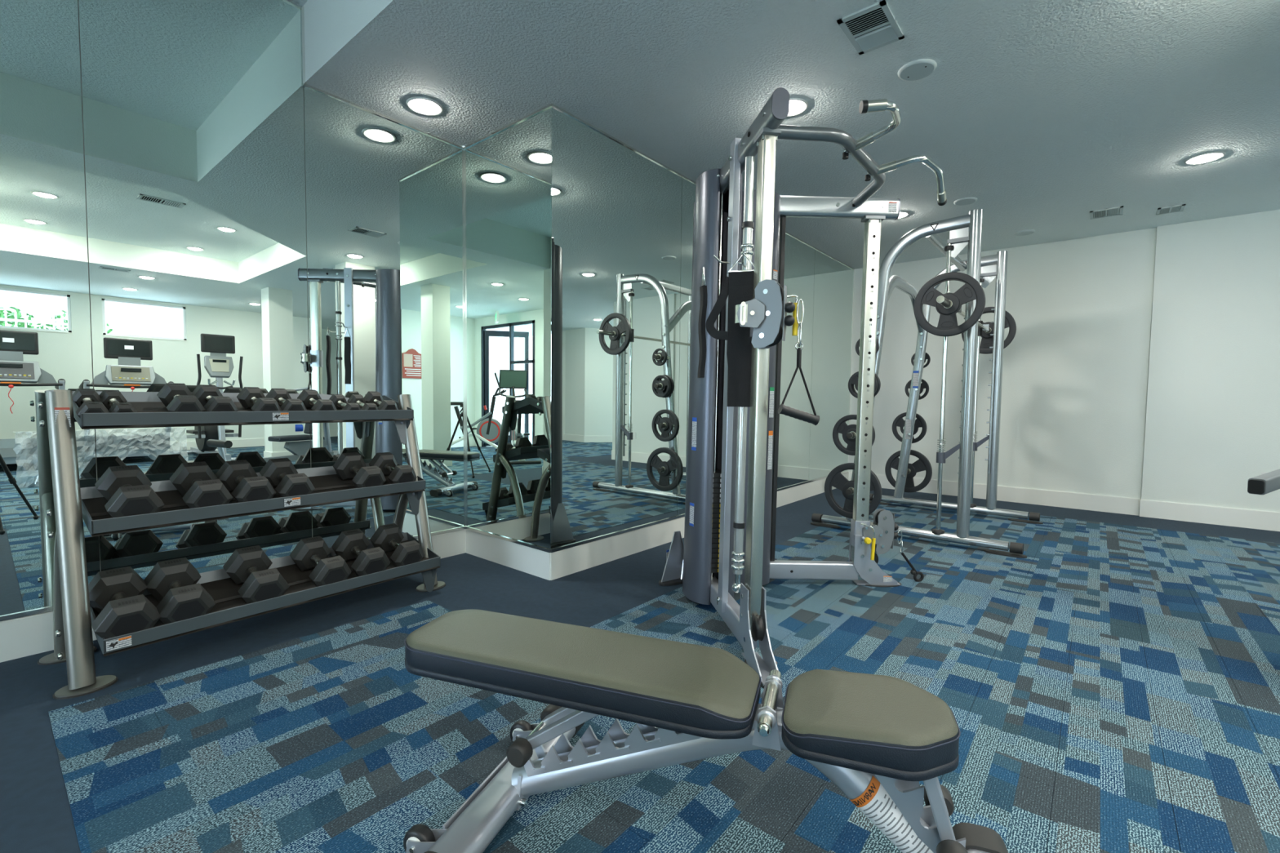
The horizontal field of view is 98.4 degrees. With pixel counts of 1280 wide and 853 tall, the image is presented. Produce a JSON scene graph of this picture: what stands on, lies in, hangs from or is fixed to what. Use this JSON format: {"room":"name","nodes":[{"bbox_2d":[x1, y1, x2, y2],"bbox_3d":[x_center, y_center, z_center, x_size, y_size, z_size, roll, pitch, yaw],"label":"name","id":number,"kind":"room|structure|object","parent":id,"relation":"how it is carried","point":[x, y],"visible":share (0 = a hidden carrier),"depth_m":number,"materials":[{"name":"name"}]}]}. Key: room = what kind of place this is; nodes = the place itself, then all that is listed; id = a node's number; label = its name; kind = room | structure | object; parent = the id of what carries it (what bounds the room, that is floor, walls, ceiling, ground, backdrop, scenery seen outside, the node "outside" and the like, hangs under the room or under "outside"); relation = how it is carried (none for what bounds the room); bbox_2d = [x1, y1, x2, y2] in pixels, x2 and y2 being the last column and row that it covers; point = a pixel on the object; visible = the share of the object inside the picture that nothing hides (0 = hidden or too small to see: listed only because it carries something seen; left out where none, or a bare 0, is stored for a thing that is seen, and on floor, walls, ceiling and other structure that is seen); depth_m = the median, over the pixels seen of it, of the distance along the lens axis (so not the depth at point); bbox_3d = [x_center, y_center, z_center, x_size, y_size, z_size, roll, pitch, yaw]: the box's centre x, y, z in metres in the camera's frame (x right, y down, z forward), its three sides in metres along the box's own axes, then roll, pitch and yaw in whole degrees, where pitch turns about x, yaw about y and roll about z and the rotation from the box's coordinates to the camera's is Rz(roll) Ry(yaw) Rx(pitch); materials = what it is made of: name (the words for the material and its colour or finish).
{"room":"gym","nodes":[
{"label":"gym","id":0,"kind":"room"},
{"bbox_2d":[77,0,311,571],"bbox_3d":[-3.395,-0.669,1.198,0.120,3.300,6.743,3,4,40],"label":"wall","id":1,"kind":"structure","parent":0,"point":[77,0],"depth_m":2.36,"materials":[{"name":"white paint"}]},
{"bbox_2d":[0,610,53,662],"bbox_3d":[-2.508,0.856,2.261,0.014,0.166,0.148,3,4,40],"label":"baseboard","id":2,"kind":"structure","parent":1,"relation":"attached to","point":[25,636],"depth_m":2.26,"materials":[{"name":"white paint"}]},
{"bbox_2d":[0,0,100,621],"bbox_3d":[-2.611,-0.701,2.032,0.015,2.963,0.829,3,4,40],"label":"wall mirror","id":3,"kind":"object","parent":1,"relation":"attached to","point":[46,342],"visible":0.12,"depth_m":2.24,"materials":[{"name":"clear glass"}]},
{"bbox_2d":[78,0,311,579],"bbox_3d":[-2.076,-0.728,2.676,0.015,2.963,0.847,3,4,40],"label":"wall mirror","id":4,"kind":"object","parent":1,"relation":"attached to","point":[193,110],"visible":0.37,"depth_m":2.63,"materials":[{"name":"clear glass"}]},
{"bbox_2d":[301,4,306,86],"bbox_3d":[-1.789,-2.019,2.937,0.016,0.408,0.016,3,4,40],"label":"trim","id":5,"kind":"structure","parent":1,"relation":"attached to","point":[304,82],"depth_m":2.93,"materials":[{"name":"silver metal"}]},
{"bbox_2d":[303,84,465,547],"bbox_3d":[-1.500,-0.561,3.380,0.015,2.571,0.961,3,4,40],"label":"wall mirror","id":6,"kind":"object","parent":1,"relation":"attached to","point":[384,194],"visible":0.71,"depth_m":3.33,"materials":[{"name":"clear glass"}]},
{"bbox_2d":[431,528,465,558],"bbox_3d":[-1.293,0.795,3.722,0.014,0.166,0.248,3,4,40],"label":"baseboard","id":7,"kind":"structure","parent":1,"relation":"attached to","point":[453,543],"depth_m":3.72,"materials":[{"name":"white paint"}]},
{"bbox_2d":[462,148,466,526],"bbox_3d":[-1.189,-0.579,3.749,0.009,2.546,0.011,3,4,40],"label":"trim","id":8,"kind":"structure","parent":1,"relation":"attached to","point":[464,198],"depth_m":3.74,"materials":[{"name":"silver metal"}]},
{"bbox_2d":[0,488,1279,852],"bbox_3d":[4.445,1.163,0.581,13.900,0.122,18.500,3,4,40],"label":"floor","id":9,"kind":"structure","parent":0,"point":[1113,686],"depth_m":1.92,"materials":[{"name":"blue carpet"}]},
{"bbox_2d":[37,389,445,699],"bbox_3d":[-1.748,0.384,2.661,0.597,1.094,1.560,3,4,37],"label":"dumbbell rack","id":10,"kind":"object","parent":9,"relation":"on","point":[73,616],"visible":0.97,"depth_m":2.30,"materials":[{"name":"grey metal"}]},
{"bbox_2d":[72,388,109,417],"bbox_3d":[-2.181,-0.081,2.191,0.242,0.139,0.094,3,4,39],"label":"dumbbell","id":11,"kind":"object","parent":10,"relation":"in","point":[88,401],"visible":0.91,"depth_m":2.20,"materials":[{"name":"grey rubber"}]},
{"bbox_2d":[99,390,137,413],"bbox_3d":[-2.132,-0.082,2.253,0.237,0.134,0.090,3,4,36],"label":"dumbbell","id":12,"kind":"object","parent":10,"relation":"in","point":[113,401],"visible":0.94,"depth_m":2.26,"materials":[{"name":"grey rubber"}]},
{"bbox_2d":[88,566,160,639],"bbox_3d":[-1.988,0.682,2.117,0.333,0.232,0.184,3,4,38],"label":"dumbbell","id":13,"kind":"object","parent":10,"relation":"in","point":[122,606],"visible":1,"depth_m":2.07,"materials":[{"name":"grey rubber"}]},
{"bbox_2d":[94,465,164,517],"bbox_3d":[-2.055,0.274,2.224,0.314,0.214,0.168,3,4,38],"label":"dumbbell","id":14,"kind":"object","parent":10,"relation":"in","point":[127,491],"visible":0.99,"depth_m":2.17,"materials":[{"name":"grey rubber"}]},
{"bbox_2d":[143,557,215,624],"bbox_3d":[-1.881,0.678,2.255,0.329,0.229,0.182,3,4,39],"label":"dumbbell","id":15,"kind":"object","parent":10,"relation":"in","point":[173,584],"visible":0.98,"depth_m":2.22,"materials":[{"name":"grey rubber"}]},
{"bbox_2d":[156,382,205,412],"bbox_3d":[-2.009,-0.106,2.418,0.259,0.168,0.126,3,4,39],"label":"dumbbell","id":16,"kind":"object","parent":10,"relation":"in","point":[176,397],"visible":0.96,"depth_m":2.37,"materials":[{"name":"grey rubber"}]},
{"bbox_2d":[169,461,232,508],"bbox_3d":[-1.912,0.268,2.407,0.307,0.210,0.164,3,4,38],"label":"dumbbell","id":17,"kind":"object","parent":10,"relation":"in","point":[199,486],"visible":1,"depth_m":2.36,"materials":[{"name":"grey rubber"}]},
{"bbox_2d":[191,384,238,411],"bbox_3d":[-1.936,-0.108,2.511,0.255,0.164,0.122,3,4,36],"label":"dumbbell","id":18,"kind":"object","parent":10,"relation":"in","point":[210,397],"visible":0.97,"depth_m":2.48,"materials":[{"name":"grey rubber"}]},
{"bbox_2d":[71,391,413,429],"bbox_3d":[-1.837,-0.091,2.725,0.396,0.145,1.361,3,4,40],"label":"tray","id":19,"kind":"object","parent":10,"relation":"on","point":[151,412],"depth_m":2.48,"materials":[{"name":"black metal"}]},
{"bbox_2d":[215,459,275,502],"bbox_3d":[-1.811,0.265,2.535,0.301,0.205,0.160,3,4,35],"label":"dumbbell","id":20,"kind":"object","parent":10,"relation":"in","point":[238,477],"visible":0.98,"depth_m":2.50,"materials":[{"name":"grey rubber"}]},
{"bbox_2d":[80,462,425,537],"bbox_3d":[-1.750,0.307,2.675,0.396,0.145,1.361,3,4,40],"label":"tray","id":21,"kind":"object","parent":10,"relation":"on","point":[329,489],"depth_m":2.43,"materials":[{"name":"black metal"}]},
{"bbox_2d":[222,545,289,604],"bbox_3d":[-1.715,0.670,2.469,0.324,0.227,0.180,3,4,39],"label":"dumbbell","id":22,"kind":"object","parent":10,"relation":"in","point":[249,566],"visible":1,"depth_m":2.44,"materials":[{"name":"grey rubber"}]},
{"bbox_2d":[236,386,281,411],"bbox_3d":[-1.828,-0.111,2.651,0.250,0.158,0.116,3,4,36],"label":"dumbbell","id":23,"kind":"object","parent":10,"relation":"in","point":[253,398],"visible":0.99,"depth_m":2.65,"materials":[{"name":"grey rubber"}]},
{"bbox_2d":[89,532,440,656],"bbox_3d":[-1.643,0.723,2.612,0.396,0.145,1.361,3,4,40],"label":"tray","id":24,"kind":"object","parent":10,"relation":"on","point":[229,607],"depth_m":2.46,"materials":[{"name":"black metal"}]},
{"bbox_2d":[265,388,306,410],"bbox_3d":[-1.757,-0.112,2.742,0.245,0.154,0.112,3,4,36],"label":"dumbbell","id":25,"kind":"object","parent":10,"relation":"in","point":[282,396],"visible":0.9,"depth_m":2.73,"materials":[{"name":"grey rubber"}]},
{"bbox_2d":[259,457,315,497],"bbox_3d":[-1.706,0.262,2.671,0.296,0.201,0.156,3,4,38],"label":"dumbbell","id":26,"kind":"object","parent":10,"relation":"in","point":[282,474],"visible":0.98,"depth_m":2.64,"materials":[{"name":"grey rubber"}]},
{"bbox_2d":[297,389,337,410],"bbox_3d":[-1.669,-0.116,2.855,0.241,0.151,0.110,3,4,37],"label":"dumbbell","id":27,"kind":"object","parent":10,"relation":"in","point":[311,398],"visible":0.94,"depth_m":2.86,"materials":[{"name":"grey rubber"}]},
{"bbox_2d":[289,536,351,586],"bbox_3d":[-1.550,0.665,2.681,0.316,0.220,0.174,3,4,36],"label":"dumbbell","id":28,"kind":"object","parent":10,"relation":"in","point":[313,553],"visible":1,"depth_m":2.67,"materials":[{"name":"grey rubber"}]},
{"bbox_2d":[328,394,360,410],"bbox_3d":[-1.581,-0.109,2.959,0.217,0.129,0.090,3,4,36],"label":"dumbbell","id":29,"kind":"object","parent":10,"relation":"in","point":[340,402],"visible":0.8,"depth_m":2.96,"materials":[{"name":"grey rubber"}]},
{"bbox_2d":[333,452,386,488],"bbox_3d":[-1.496,0.248,2.945,0.297,0.204,0.160,3,4,35],"label":"dumbbell","id":30,"kind":"object","parent":10,"relation":"in","point":[348,466],"visible":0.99,"depth_m":2.93,"materials":[{"name":"grey rubber"}]},
{"bbox_2d":[331,528,390,577],"bbox_3d":[-1.432,0.657,2.835,0.316,0.221,0.176,3,4,37],"label":"dumbbell","id":31,"kind":"object","parent":10,"relation":"in","point":[352,544],"visible":0.98,"depth_m":2.82,"materials":[{"name":"grey rubber"}]},
{"bbox_2d":[346,394,377,409],"bbox_3d":[-1.522,-0.112,3.036,0.217,0.129,0.090,3,4,39],"label":"dumbbell","id":32,"kind":"object","parent":10,"relation":"in","point":[358,399],"visible":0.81,"depth_m":3.04,"materials":[{"name":"grey rubber"}]},
{"bbox_2d":[364,391,398,409],"bbox_3d":[-1.464,-0.125,3.118,0.232,0.147,0.108,3,4,37],"label":"dumbbell","id":33,"kind":"object","parent":10,"relation":"in","point":[371,397],"visible":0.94,"depth_m":3.12,"materials":[{"name":"grey rubber"}]},
{"bbox_2d":[368,452,417,484],"bbox_3d":[-1.383,0.248,3.092,0.291,0.193,0.148,3,4,35],"label":"dumbbell","id":34,"kind":"object","parent":10,"relation":"in","point":[386,461],"visible":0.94,"depth_m":3.08,"materials":[{"name":"grey rubber"}]},
{"bbox_2d":[369,523,424,567],"bbox_3d":[-1.314,0.653,2.991,0.315,0.216,0.170,3,4,37],"label":"dumbbell","id":35,"kind":"object","parent":10,"relation":"in","point":[388,537],"visible":0.96,"depth_m":2.98,"materials":[{"name":"grey rubber"}]},
{"bbox_2d":[403,608,1008,852],"bbox_3d":[0.091,0.788,1.309,1.460,0.456,0.692,2,3,19],"label":"bench","id":36,"kind":"object","parent":9,"relation":"on","point":[875,737],"visible":1,"depth_m":1.25,"materials":[{"name":"beige leather"}]},
{"bbox_2d":[755,709,776,728],"bbox_3d":[0.264,0.615,1.158,0.040,0.040,0.006,2,3,19],"label":"washer","id":37,"kind":"object","parent":36,"relation":"in","point":[770,714],"depth_m":1.15,"materials":[{"name":"silver metal"}]},
{"bbox_2d":[764,675,782,688],"bbox_3d":[0.316,0.608,1.305,0.040,0.040,0.006,2,3,19],"label":"washer","id":38,"kind":"object","parent":36,"relation":"in","point":[770,677],"depth_m":1.30,"materials":[{"name":"silver metal"}]},
{"bbox_2d":[776,477,826,507],"bbox_3d":[1.783,0.711,6.043,0.014,0.165,1.307,3,4,40],"label":"baseboard","id":39,"kind":"structure","parent":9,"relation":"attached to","point":[797,493],"depth_m":5.96,"materials":[{"name":"white paint"}]},
{"bbox_2d":[658,87,946,688],"bbox_3d":[0.714,-0.182,2.873,1.283,2.255,1.628,4,4,40],"label":"cable machine","id":40,"kind":"object","parent":9,"relation":"on","point":[729,547],"depth_m":2.80,"materials":[{"name":"grey metal"}]},
{"bbox_2d":[697,267,707,377],"bbox_3d":[0.290,-0.480,2.559,0.030,0.508,0.062,0,3,-10],"label":"strap","id":41,"kind":"object","parent":40,"relation":"hanging from","point":[703,289],"visible":0.99,"depth_m":2.54,"materials":[{"name":"black fabric"}]},
{"bbox_2d":[705,252,754,407],"bbox_3d":[0.392,-0.413,2.364,0.224,0.656,0.031,1,3,13],"label":"strap","id":42,"kind":"object","parent":40,"relation":"hanging from","point":[738,286],"visible":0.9,"depth_m":2.35,"materials":[{"name":"black fabric"}]},
{"bbox_2d":[897,529,924,582],"bbox_3d":[1.614,0.773,3.301,0.178,0.319,0.034,0,3,-10],"label":"handle","id":43,"kind":"object","parent":40,"relation":"attached to","point":[913,571],"visible":1,"depth_m":3.30,"materials":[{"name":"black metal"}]},
{"bbox_2d":[810,208,1043,558],"bbox_3d":[2.557,-0.364,4.821,1.560,2.455,1.884,3,4,40],"label":"machine","id":44,"kind":"object","parent":9,"relation":"on","point":[966,229],"visible":0.91,"depth_m":4.38,"materials":[{"name":"silver metal"}]},
{"bbox_2d":[824,462,881,518],"bbox_3d":[1.712,0.517,4.454,0.448,0.448,0.047,3,4,40],"label":"weight plate","id":45,"kind":"object","parent":44,"relation":"on","point":[835,478],"visible":0.71,"depth_m":4.47,"materials":[{"name":"black metal"}]},
{"bbox_2d":[832,414,875,455],"bbox_3d":[1.713,0.068,4.435,0.328,0.328,0.047,3,4,40],"label":"weight plate","id":46,"kind":"object","parent":44,"relation":"on","point":[841,427],"visible":0.65,"depth_m":4.46,"materials":[{"name":"black metal"}]},
{"bbox_2d":[848,371,877,398],"bbox_3d":[1.764,-0.330,4.376,0.225,0.225,0.033,3,4,40],"label":"weight plate","id":47,"kind":"object","parent":44,"relation":"on","point":[854,379],"visible":0.28,"depth_m":4.40,"materials":[{"name":"black metal"}]},
{"bbox_2d":[852,373,880,396],"bbox_3d":[1.799,-0.332,4.418,0.235,0.235,0.033,3,4,40],"label":"weight plate","id":48,"kind":"object","parent":44,"relation":"on","point":[876,375],"visible":0.09,"depth_m":4.35,"materials":[{"name":"black metal"}]},
{"bbox_2d":[855,338,879,355],"bbox_3d":[1.786,-0.625,4.345,0.177,0.177,0.033,3,4,40],"label":"weight plate","id":49,"kind":"object","parent":44,"relation":"on","point":[857,345],"visible":0.26,"depth_m":4.37,"materials":[{"name":"grey rubber"}]},
{"bbox_2d":[884,449,932,492],"bbox_3d":[2.792,0.462,5.753,0.448,0.448,0.047,3,4,40],"label":"weight plate","id":50,"kind":"object","parent":44,"relation":"on","point":[922,464],"visible":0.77,"depth_m":5.71,"materials":[{"name":"black metal"}]},
{"bbox_2d":[892,412,926,443],"bbox_3d":[2.793,0.014,5.733,0.328,0.328,0.047,3,4,40],"label":"weight plate","id":51,"kind":"object","parent":44,"relation":"on","point":[899,421],"visible":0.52,"depth_m":5.70,"materials":[{"name":"black metal"}]},
{"bbox_2d":[905,378,928,399],"bbox_3d":[2.844,-0.384,5.674,0.225,0.225,0.033,3,4,40],"label":"weight plate","id":52,"kind":"object","parent":44,"relation":"on","point":[924,384],"visible":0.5,"depth_m":5.63,"materials":[{"name":"black metal"}]},
{"bbox_2d":[911,352,930,368],"bbox_3d":[2.866,-0.680,5.643,0.177,0.177,0.033,3,4,40],"label":"weight plate","id":53,"kind":"object","parent":44,"relation":"on","point":[926,355],"visible":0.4,"depth_m":5.60,"materials":[{"name":"grey rubber"}]},
{"bbox_2d":[936,295,991,336],"bbox_3d":[2.755,-0.895,4.634,0.122,0.140,2.348,3,4,40],"label":"barbell","id":54,"kind":"object","parent":44,"relation":"attached to","point":[940,300],"visible":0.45,"depth_m":4.28,"materials":[{"name":"silver metal"}]},
{"bbox_2d":[913,271,985,336],"bbox_3d":[2.189,-0.865,3.921,0.448,0.448,0.047,3,4,40],"label":"weight plate","id":55,"kind":"object","parent":54,"relation":"on","point":[971,290],"visible":0.96,"depth_m":3.90,"materials":[{"name":"grey rubber"}]},
{"bbox_2d":[961,306,1016,354],"bbox_3d":[3.352,-0.924,5.320,0.448,0.448,0.047,3,4,40],"label":"weight plate","id":56,"kind":"object","parent":54,"relation":"on","point":[987,340],"visible":0.52,"depth_m":5.29,"materials":[{"name":"grey rubber"}]},
{"bbox_2d":[1247,469,1279,494],"bbox_3d":[3.627,0.584,2.856,1.429,0.768,0.539,1,3,2],"label":"machine","id":57,"kind":"object","parent":9,"relation":"on","point":[1268,482],"visible":1,"depth_m":2.63,"materials":[{"name":"grey metal"}]},
{"bbox_2d":[290,0,1279,269],"bbox_3d":[4.365,-1.970,0.516,13.600,0.655,17.900,3,4,40],"label":"ceiling","id":58,"kind":"structure","parent":0,"point":[1048,114],"depth_m":2.95,"materials":[{"name":"white paint"}]},
{"bbox_2d":[405,96,443,115],"bbox_3d":[-1.237,-1.832,3.178,0.200,0.020,0.200,3,4,40],"label":"recessed light","id":59,"kind":"object","parent":58,"relation":"in","point":[421,105],"visible":1,"depth_m":3.15,"materials":[{"name":"white glass"}]},
{"bbox_2d":[410,99,439,113],"bbox_3d":[-1.237,-1.832,3.178,0.157,0.020,0.157,3,4,40],"label":"diffuser","id":60,"kind":"object","parent":59,"relation":"attached to","point":[419,106],"depth_m":3.15,"materials":[{"name":"white"}]},
{"bbox_2d":[786,97,808,116],"bbox_3d":[0.854,-1.807,3.144,0.200,0.020,0.200,3,4,40],"label":"recessed light","id":61,"kind":"object","parent":58,"relation":"in","point":[797,106],"visible":0.55,"depth_m":3.11,"materials":[{"name":"white glass"}]},
{"bbox_2d":[788,100,804,115],"bbox_3d":[0.854,-1.807,3.144,0.157,0.020,0.157,3,4,40],"label":"diffuser","id":62,"kind":"object","parent":61,"relation":"attached to","point":[796,107],"depth_m":3.12,"materials":[{"name":"white"}]},
{"bbox_2d":[836,0,904,54],"bbox_3d":[1.035,-1.776,2.471,0.200,0.012,0.300,3,4,40],"label":"ceiling vent","id":63,"kind":"object","parent":58,"relation":"in","point":[873,27],"visible":1,"depth_m":2.46,"materials":[{"name":"white metal"}]},
{"bbox_2d":[897,211,909,218],"bbox_3d":[2.300,-1.883,4.945,0.200,0.020,0.200,3,4,40],"label":"recessed light","id":64,"kind":"object","parent":58,"relation":"in","point":[902,214],"visible":0.35,"depth_m":4.90,"materials":[{"name":"white plastic"}]},
{"bbox_2d":[898,212,906,217],"bbox_3d":[2.300,-1.883,4.945,0.157,0.020,0.157,3,4,40],"label":"diffuser","id":65,"kind":"object","parent":64,"relation":"attached to","point":[902,215],"depth_m":4.90,"materials":[{"name":"white"}]},
{"bbox_2d":[897,58,937,80],"bbox_3d":[1.389,-1.785,2.772,0.175,0.014,0.175,3,4,40],"label":"detector cover","id":66,"kind":"object","parent":58,"relation":"attached to","point":[917,69],"visible":1,"depth_m":2.76,"materials":[{"name":"white paint"}]},
{"bbox_2d":[953,196,977,205],"bbox_3d":[2.696,-1.864,4.577,0.169,0.012,0.169,3,4,40],"label":"detector cover","id":67,"kind":"object","parent":58,"relation":"attached to","point":[965,201],"visible":1,"depth_m":4.55,"materials":[{"name":"white paint"}]},
{"bbox_2d":[1013,229,1035,235],"bbox_3d":[3.763,-1.894,5.406,0.169,0.012,0.169,3,4,40],"label":"detector cover","id":68,"kind":"object","parent":58,"relation":"attached to","point":[1022,233],"visible":1,"depth_m":5.39,"materials":[{"name":"white paint"}]},
{"bbox_2d":[1089,205,1123,219],"bbox_3d":[4.066,-1.862,4.817,0.220,0.012,0.250,3,4,40],"label":"ceiling vent","id":69,"kind":"object","parent":58,"relation":"in","point":[1117,211],"visible":1,"depth_m":4.80,"materials":[{"name":"white metal"}]},
{"bbox_2d":[1155,204,1186,215],"bbox_3d":[4.529,-1.852,4.718,0.170,0.012,0.200,3,4,40],"label":"ceiling vent","id":70,"kind":"object","parent":58,"relation":"in","point":[1176,208],"visible":1,"depth_m":4.71,"materials":[{"name":"white metal"}]},
{"bbox_2d":[1183,151,1226,164],"bbox_3d":[3.811,-1.803,3.730,0.200,0.020,0.200,3,4,40],"label":"recessed light","id":71,"kind":"object","parent":58,"relation":"in","point":[1205,157],"visible":1,"depth_m":3.71,"materials":[{"name":"white plastic"}]},
{"bbox_2d":[1188,153,1221,163],"bbox_3d":[3.811,-1.803,3.730,0.157,0.020,0.157,3,4,40],"label":"diffuser","id":72,"kind":"object","parent":71,"relation":"attached to","point":[1203,157],"depth_m":3.71,"materials":[{"name":"white"}]},
{"bbox_2d":[848,270,854,457],"bbox_3d":[1.048,-0.545,5.181,0.120,2.745,5.034,3,4,40],"label":"wall","id":73,"kind":"structure","parent":0,"point":[854,270],"depth_m":7.04,"materials":[{"name":"white paint"}]},
{"bbox_2d":[550,103,683,552],"bbox_3d":[-0.106,-0.561,3.680,0.015,2.571,1.270,3,4,40],"label":"wall mirror","id":74,"kind":"object","parent":73,"relation":"attached to","point":[616,209],"visible":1,"depth_m":3.59,"materials":[{"name":"clear glass"}]},
{"bbox_2d":[550,516,684,580],"bbox_3d":[-0.096,0.805,3.786,0.014,0.166,1.367,3,4,40],"label":"baseboard","id":75,"kind":"structure","parent":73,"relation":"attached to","point":[569,561],"depth_m":3.66,"materials":[{"name":"white paint"}]},
{"bbox_2d":[676,175,696,518],"bbox_3d":[0.705,-0.602,4.655,0.015,2.571,1.266,3,4,40],"label":"wall mirror","id":76,"kind":"object","parent":73,"relation":"attached to","point":[688,185],"visible":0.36,"depth_m":4.22,"materials":[{"name":"clear glass"}]},
{"bbox_2d":[777,231,815,491],"bbox_3d":[1.502,-0.642,5.613,0.015,2.571,1.226,3,4,40],"label":"wall mirror","id":77,"kind":"object","parent":73,"relation":"attached to","point":[793,451],"visible":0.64,"depth_m":5.78,"materials":[{"name":"clear glass"}]},
{"bbox_2d":[808,248,854,482],"bbox_3d":[2.288,-0.682,6.558,0.015,2.571,1.232,3,4,40],"label":"wall mirror","id":78,"kind":"object","parent":73,"relation":"attached to","point":[833,278],"visible":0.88,"depth_m":6.48,"materials":[{"name":"clear glass"}]},
{"bbox_2d":[848,227,1156,498],"bbox_3d":[3.820,-0.567,6.227,2.808,2.745,0.120,3,4,40],"label":"wall","id":79,"kind":"structure","parent":0,"point":[1075,366],"depth_m":5.76,"materials":[{"name":"white paint"}]},
{"bbox_2d":[848,471,1141,515],"bbox_3d":[3.763,0.724,6.241,2.822,0.164,0.014,3,4,40],"label":"baseboard","id":80,"kind":"structure","parent":79,"relation":"attached to","point":[1116,504],"depth_m":5.82,"materials":[{"name":"white paint"}]},
{"bbox_2d":[1141,209,1279,512],"bbox_3d":[5.387,-0.481,4.901,1.300,2.745,0.170,3,4,40],"label":"wall","id":81,"kind":"structure","parent":0,"point":[1212,420],"depth_m":4.97,"materials":[{"name":"white paint"}]},
{"bbox_2d":[1139,499,1279,531],"bbox_3d":[5.314,0.810,4.896,1.314,0.164,0.014,3,4,40],"label":"baseboard","id":82,"kind":"structure","parent":81,"relation":"attached to","point":[1215,515],"depth_m":5.00,"materials":[{"name":"white paint"}]},
{"bbox_3d":[-0.822,-0.481,3.528,0.880,2.745,0.100,3,4,40],"label":"wall","id":83,"kind":"structure","parent":0,"visible":0},
{"bbox_2d":[465,528,550,580],"bbox_3d":[-0.873,0.809,3.550,0.894,0.164,0.014,3,4,40],"label":"baseboard","id":84,"kind":"structure","parent":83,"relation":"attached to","point":[531,561],"depth_m":3.50,"materials":[{"name":"white paint"}]},
{"bbox_2d":[463,103,551,552],"bbox_3d":[-0.850,-0.559,3.471,0.875,2.571,0.015,3,4,40],"label":"wall mirror","id":85,"kind":"object","parent":83,"relation":"attached to","point":[508,171],"visible":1,"depth_m":3.44,"materials":[{"name":"clear glass"}]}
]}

